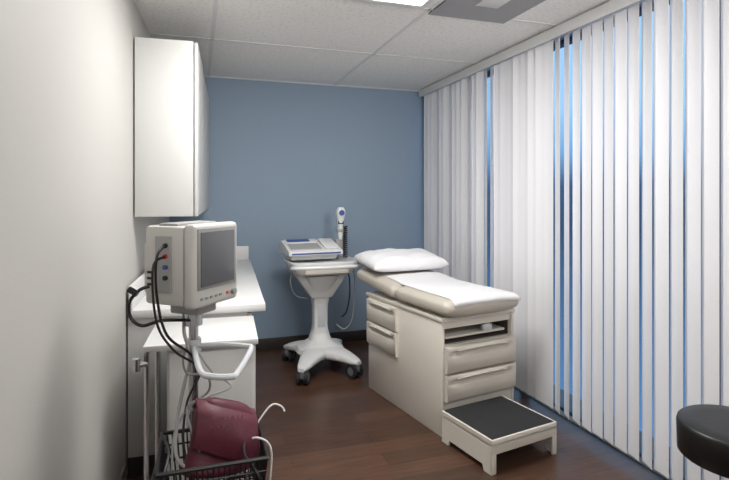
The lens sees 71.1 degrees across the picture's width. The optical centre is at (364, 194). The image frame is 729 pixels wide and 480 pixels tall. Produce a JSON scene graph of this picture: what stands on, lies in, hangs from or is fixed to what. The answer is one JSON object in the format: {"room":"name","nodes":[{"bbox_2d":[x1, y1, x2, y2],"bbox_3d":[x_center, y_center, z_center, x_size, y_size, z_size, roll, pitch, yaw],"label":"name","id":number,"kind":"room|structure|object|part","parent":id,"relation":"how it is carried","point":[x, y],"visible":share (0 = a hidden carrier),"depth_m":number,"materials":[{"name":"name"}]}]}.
{"room":"examination room","nodes":[
{"label":"examination room","id":0,"kind":"room"},
{"bbox_2d":[0,0,168,479],"bbox_3d":[-0.948,0.180,1.467,0.100,2.440,5.995,0,0,-15],"label":"wall","id":1,"kind":"structure","parent":0,"point":[72,240],"depth_m":1.58,"materials":[{"name":"white paint"}]},
{"bbox_2d":[118,464,125,479],"bbox_3d":[-0.639,1.350,0.527,0.012,0.100,4.007,0,0,-15],"label":"baseboard","id":2,"kind":"structure","parent":1,"relation":"attached to","point":[122,476],"depth_m":2.41,"materials":[{"name":"grey plastic"}]},
{"bbox_2d":[135,37,204,216],"bbox_3d":[-1.175,-0.361,3.155,0.319,0.955,0.849,0,0,-15],"label":"upper cabinet","id":3,"kind":"object","parent":1,"relation":"attached to","point":[169,74],"visible":1,"depth_m":2.75,"materials":[{"name":"white laminate"}]},
{"bbox_3d":[-0.975,-0.359,2.989,0.018,0.950,0.414,0,0,-15],"label":"door","id":4,"kind":"part","parent":3,"relation":"part of","materials":[{"name":"white laminate"}]},
{"bbox_3d":[-1.084,-0.359,3.400,0.018,0.950,0.414,0,0,-15],"label":"door","id":5,"kind":"part","parent":3,"relation":"part of","materials":[{"name":"white laminate"}]},
{"bbox_2d":[205,82,208,210],"bbox_3d":[-1.395,-0.361,3.977,0.319,0.955,0.849,0,0,-15],"label":"upper cabinet","id":6,"kind":"object","parent":1,"relation":"attached to","point":[206,92],"visible":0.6,"depth_m":3.92,"materials":[{"name":"white laminate"}]},
{"bbox_3d":[-1.194,-0.359,3.810,0.018,0.950,0.414,0,0,-15],"label":"door","id":7,"kind":"part","parent":6,"relation":"part of","materials":[{"name":"white laminate"}]},
{"bbox_3d":[-1.304,-0.359,4.221,0.018,0.950,0.414,0,0,-15],"label":"door","id":8,"kind":"part","parent":6,"relation":"part of","materials":[{"name":"white laminate"}]},
{"bbox_2d":[169,77,423,338],"bbox_3d":[-0.531,0.180,4.805,2.642,2.440,0.100,0,0,-18],"label":"wall","id":9,"kind":"structure","parent":0,"point":[284,157],"depth_m":4.76,"materials":[{"name":"blue paint"}]},
{"bbox_2d":[255,329,366,349],"bbox_3d":[-0.238,1.350,4.843,1.822,0.100,0.012,0,0,-18],"label":"baseboard","id":10,"kind":"structure","parent":9,"relation":"attached to","point":[357,335],"depth_m":4.71,"materials":[{"name":"plastic"}]},
{"bbox_2d":[134,0,610,90],"bbox_3d":[0.259,-1.080,1.865,2.981,0.080,6.180,0,0,-18],"label":"ceiling","id":11,"kind":"structure","parent":0,"point":[343,25],"depth_m":3.35,"materials":[{"name":"tile"}]},
{"bbox_2d":[151,0,557,91],"bbox_3d":[0.263,-1.037,1.866,2.733,0.006,5.980,0,0,-18],"label":"grid","id":12,"kind":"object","parent":11,"relation":"attached to","point":[215,7],"depth_m":3.51,"materials":[{"name":"white metal"}]},
{"bbox_2d":[359,0,433,8],"bbox_3d":[-0.088,-1.034,2.361,1.070,0.012,0.600,0,0,-18],"label":"recessed light","id":13,"kind":"object","parent":11,"relation":"in","point":[409,3],"visible":1,"depth_m":2.73,"materials":[{"name":"white plastic"}]},
{"bbox_2d":[380,0,426,5],"bbox_3d":[-0.088,-1.034,2.361,1.010,0.008,0.540,0,0,-18],"label":"diffuser","id":14,"kind":"object","parent":13,"relation":"attached to","point":[398,2],"depth_m":2.73,"materials":[{"name":"white plastic"}]},
{"bbox_2d":[428,0,544,23],"bbox_3d":[0.683,-1.035,2.752,0.500,0.010,0.520,0,0,-18],"label":"ceiling vent","id":15,"kind":"object","parent":11,"relation":"in","point":[495,11],"visible":1,"depth_m":2.84,"materials":[{"name":"grey plastic"}]},
{"bbox_3d":[0.691,-1.032,2.728,0.140,0.004,0.150,0,0,-18],"label":"access plate","id":16,"kind":"part","parent":15,"relation":"part of","materials":[{"name":"grey metal"}]},
{"bbox_2d":[126,340,701,479],"bbox_3d":[0.297,1.450,1.877,3.261,0.100,6.180,0,0,-18],"label":"floor","id":17,"kind":"structure","parent":0,"point":[335,426],"depth_m":2.88,"materials":[{"name":"brown wood"}]},
{"bbox_2d":[128,312,251,477],"bbox_3d":[-1.004,1.005,3.058,0.599,0.790,0.954,0,0,-15],"label":"base cabinet","id":18,"kind":"object","parent":17,"relation":"on","point":[137,336],"visible":0.13,"depth_m":2.54,"materials":[{"name":"white laminate"}]},
{"bbox_2d":[129,246,264,318],"bbox_3d":[-1.089,0.530,3.520,0.663,0.160,1.920,0,0,-15],"label":"countertop","id":19,"kind":"structure","parent":18,"relation":"on","point":[248,298],"depth_m":2.73,"materials":[{"name":"white laminate"}]},
{"bbox_2d":[132,316,257,479],"bbox_3d":[-0.760,1.011,2.351,0.506,0.778,0.456,0,0,-15],"label":"base cabinet","id":20,"kind":"object","parent":17,"relation":"on","point":[239,329],"visible":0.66,"depth_m":2.19,"materials":[{"name":"white laminate"}]},
{"bbox_3d":[-0.953,1.025,2.284,0.098,0.750,0.427,0,0,-15],"label":"leg frame","id":21,"kind":"part","parent":20,"relation":"part of","materials":[{"name":"silver metal"}]},
{"bbox_3d":[-0.652,0.998,2.181,0.345,0.665,0.016,0,0,-15],"label":"door","id":22,"kind":"part","parent":20,"relation":"part of","materials":[{"name":"white laminate"}]},
{"bbox_2d":[127,221,284,479],"bbox_3d":[-0.533,0.747,1.719,0.468,1.306,0.617,0,0,-39],"label":"monitor stand","id":23,"kind":"object","parent":17,"relation":"on","point":[190,266],"visible":0.88,"depth_m":1.67,"materials":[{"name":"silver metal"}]},
{"bbox_3d":[-0.673,0.365,1.693,0.209,0.141,0.031,0,0,-28],"label":"power cord","id":24,"kind":"part","parent":23,"relation":"part of","materials":[{"name":"black rubber"}]},
{"bbox_3d":[-0.612,0.099,1.777,0.080,0.010,0.200,0,0,22],"label":"carry handle","id":25,"kind":"part","parent":23,"relation":"part of","materials":[{"name":"grey plastic"}]},
{"bbox_2d":[145,221,235,309],"bbox_3d":[-0.605,0.233,1.774,0.225,0.275,0.236,0,0,22],"label":"monitor","id":26,"kind":"object","parent":23,"relation":"on","point":[197,269],"depth_m":1.67,"materials":[{"name":"beige plastic"}]},
{"bbox_2d":[154,419,268,479],"bbox_3d":[-0.491,0.883,1.641,0.326,0.181,0.307,0,0,-18],"label":"wire basket","id":27,"kind":"object","parent":23,"relation":"on","point":[258,470],"depth_m":1.55,"materials":[{"name":"black metal"}]},
{"bbox_2d":[179,397,259,478],"bbox_3d":[-0.463,0.784,1.651,0.256,0.264,0.148,0,0,-28],"label":"blood pressure cuff","id":28,"kind":"object","parent":23,"relation":"in","point":[220,426],"visible":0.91,"depth_m":1.60,"materials":[{"name":"red fabric"}]},
{"bbox_3d":[-0.458,0.520,1.633,0.222,0.040,0.395,0,0,-18],"label":"push handle","id":29,"kind":"part","parent":23,"relation":"part of","materials":[{"name":"grey plastic"}]},
{"bbox_3d":[-0.464,0.340,1.809,0.013,0.020,0.020,0,0,22],"label":"knob","id":30,"kind":"part","parent":23,"relation":"part of","materials":[{"name":"grey plastic"}]},
{"bbox_2d":[282,255,363,384],"bbox_3d":[-0.349,0.959,4.097,0.578,0.882,0.697,0,0,-18],"label":"cart","id":31,"kind":"object","parent":17,"relation":"on","point":[320,279],"visible":0.98,"depth_m":4.02,"materials":[{"name":"white plastic"}]},
{"bbox_2d":[279,238,342,260],"bbox_3d":[-0.438,0.441,4.160,0.440,0.154,0.344,0,0,-22],"label":"machine","id":32,"kind":"object","parent":31,"relation":"on","point":[320,248],"visible":1,"depth_m":4.08,"materials":[{"name":"white plastic"}]},
{"bbox_3d":[-0.477,0.412,4.071,0.260,0.038,0.136,0,0,-22],"label":"keyboard panel","id":33,"kind":"part","parent":32,"relation":"part of","materials":[{"name":"grey plastic"}]},
{"bbox_2d":[284,255,356,275],"bbox_3d":[-0.358,0.572,4.125,0.550,0.107,0.468,0,0,-18],"label":"tray","id":34,"kind":"object","parent":31,"relation":"on","point":[350,261],"depth_m":3.94,"materials":[{"name":"grey plastic"}]},
{"bbox_3d":[-0.290,0.580,3.917,0.340,0.050,0.027,0,0,-18],"label":"drawer","id":35,"kind":"part","parent":31,"relation":"part of","materials":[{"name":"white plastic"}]},
{"bbox_3d":[-0.280,0.555,3.887,0.578,0.048,0.156,0,0,-18],"label":"handle","id":36,"kind":"part","parent":31,"relation":"part of","materials":[{"name":"white plastic"}]},
{"bbox_2d":[335,207,347,258],"bbox_3d":[-0.191,0.319,4.296,0.100,0.430,0.110,0,0,-18],"label":"scanner","id":37,"kind":"object","parent":31,"relation":"on","point":[340,212],"visible":0.98,"depth_m":4.28,"materials":[{"name":"grey plastic"}]},
{"bbox_3d":[-0.161,0.392,4.295,0.044,0.267,0.044,0,0,-18],"label":"coiled cord","id":38,"kind":"part","parent":37,"relation":"part of","materials":[{"name":"black plastic"}]},
{"bbox_2d":[357,267,556,475],"bbox_3d":[0.534,0.971,3.333,0.599,0.858,1.490,0,0,-28],"label":"exam table","id":39,"kind":"object","parent":17,"relation":"on","point":[451,369],"visible":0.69,"depth_m":3.06,"materials":[{"name":"beige metal"}]},
{"bbox_3d":[0.107,0.764,3.515,0.020,0.018,0.284,0,0,-28],"label":"handle","id":40,"kind":"part","parent":39,"relation":"part of","materials":[{"name":"beige plastic"}]},
{"bbox_3d":[0.107,0.929,3.515,0.020,0.018,0.284,0,0,-28],"label":"handle","id":41,"kind":"part","parent":39,"relation":"part of","materials":[{"name":"beige plastic"}]},
{"bbox_3d":[0.119,0.823,3.521,0.036,0.155,0.395,0,0,-28],"label":"drawer","id":42,"kind":"part","parent":39,"relation":"part of","materials":[{"name":"beige plastic"}]},
{"bbox_3d":[0.119,0.988,3.521,0.036,0.155,0.395,0,0,-28],"label":"drawer","id":43,"kind":"part","parent":39,"relation":"part of","materials":[{"name":"beige plastic"}]},
{"bbox_2d":[357,267,434,297],"bbox_3d":[0.312,0.624,3.750,0.576,0.165,0.545,0,0,-28],"label":"backrest cushion","id":44,"kind":"object","parent":39,"relation":"on","point":[387,287],"depth_m":3.63,"materials":[{"name":"beige plastic"}]},
{"bbox_2d":[353,248,448,271],"bbox_3d":[0.275,0.486,3.869,0.629,0.140,0.398,0,0,-24],"label":"pillow","id":45,"kind":"object","parent":39,"relation":"on","point":[388,259],"visible":1,"depth_m":3.73,"materials":[{"name":"white fabric"}]},
{"bbox_2d":[387,272,520,307],"bbox_3d":[0.548,0.608,3.360,0.511,0.084,0.796,0,0,-28],"label":"paper","id":46,"kind":"object","parent":39,"relation":"on","point":[461,293],"visible":1,"depth_m":3.21,"materials":[{"name":"white paper"}]},
{"bbox_2d":[395,286,518,316],"bbox_3d":[0.578,0.652,3.254,0.576,0.120,0.570,0,0,-28],"label":"seat cushion","id":47,"kind":"object","parent":39,"relation":"on","point":[420,302],"depth_m":3.06,"materials":[{"name":"beige plastic"}]},
{"bbox_3d":[0.702,1.117,3.052,0.528,0.150,0.036,0,0,-28],"label":"drawer","id":48,"kind":"part","parent":39,"relation":"part of","materials":[{"name":"beige plastic"}]},
{"bbox_3d":[0.702,0.955,3.052,0.528,0.150,0.036,0,0,-28],"label":"drawer","id":49,"kind":"part","parent":39,"relation":"part of","materials":[{"name":"beige plastic"}]},
{"bbox_3d":[0.708,1.061,3.040,0.380,0.018,0.020,0,0,-28],"label":"handle","id":50,"kind":"part","parent":39,"relation":"part of","materials":[{"name":"beige plastic"}]},
{"bbox_3d":[0.708,0.899,3.040,0.380,0.018,0.020,0,0,-28],"label":"handle","id":51,"kind":"part","parent":39,"relation":"part of","materials":[{"name":"beige plastic"}]},
{"bbox_2d":[676,404,728,478],"bbox_3d":[1.297,1.091,1.749,0.494,0.619,0.513,0,0,-18],"label":"stool","id":52,"kind":"object","parent":17,"relation":"on","point":[702,430],"visible":1,"depth_m":1.71,"materials":[{"name":"black leather"}]},
{"bbox_2d":[487,0,671,479],"bbox_3d":[1.618,0.180,2.312,0.120,2.440,5.980,0,0,-18],"label":"wall","id":53,"kind":"structure","parent":0,"point":[640,5],"depth_m":3.01,"materials":[{"name":"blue paint"}]},
{"bbox_2d":[487,0,720,479],"bbox_3d":[1.397,0.195,2.998,0.050,2.390,4.470,0,0,-18],"label":"window","id":54,"kind":"structure","parent":53,"relation":"in","point":[640,8],"depth_m":2.30,"materials":[{"name":"blue metal"}]},
{"bbox_2d":[419,0,728,479],"bbox_3d":[1.255,0.157,3.030,0.110,2.374,4.270,0,0,-18],"label":"vertical blind","id":55,"kind":"object","parent":54,"relation":"attached to","point":[455,106],"visible":0.83,"depth_m":2.83,"materials":[{"name":"fabric"}]}
]}

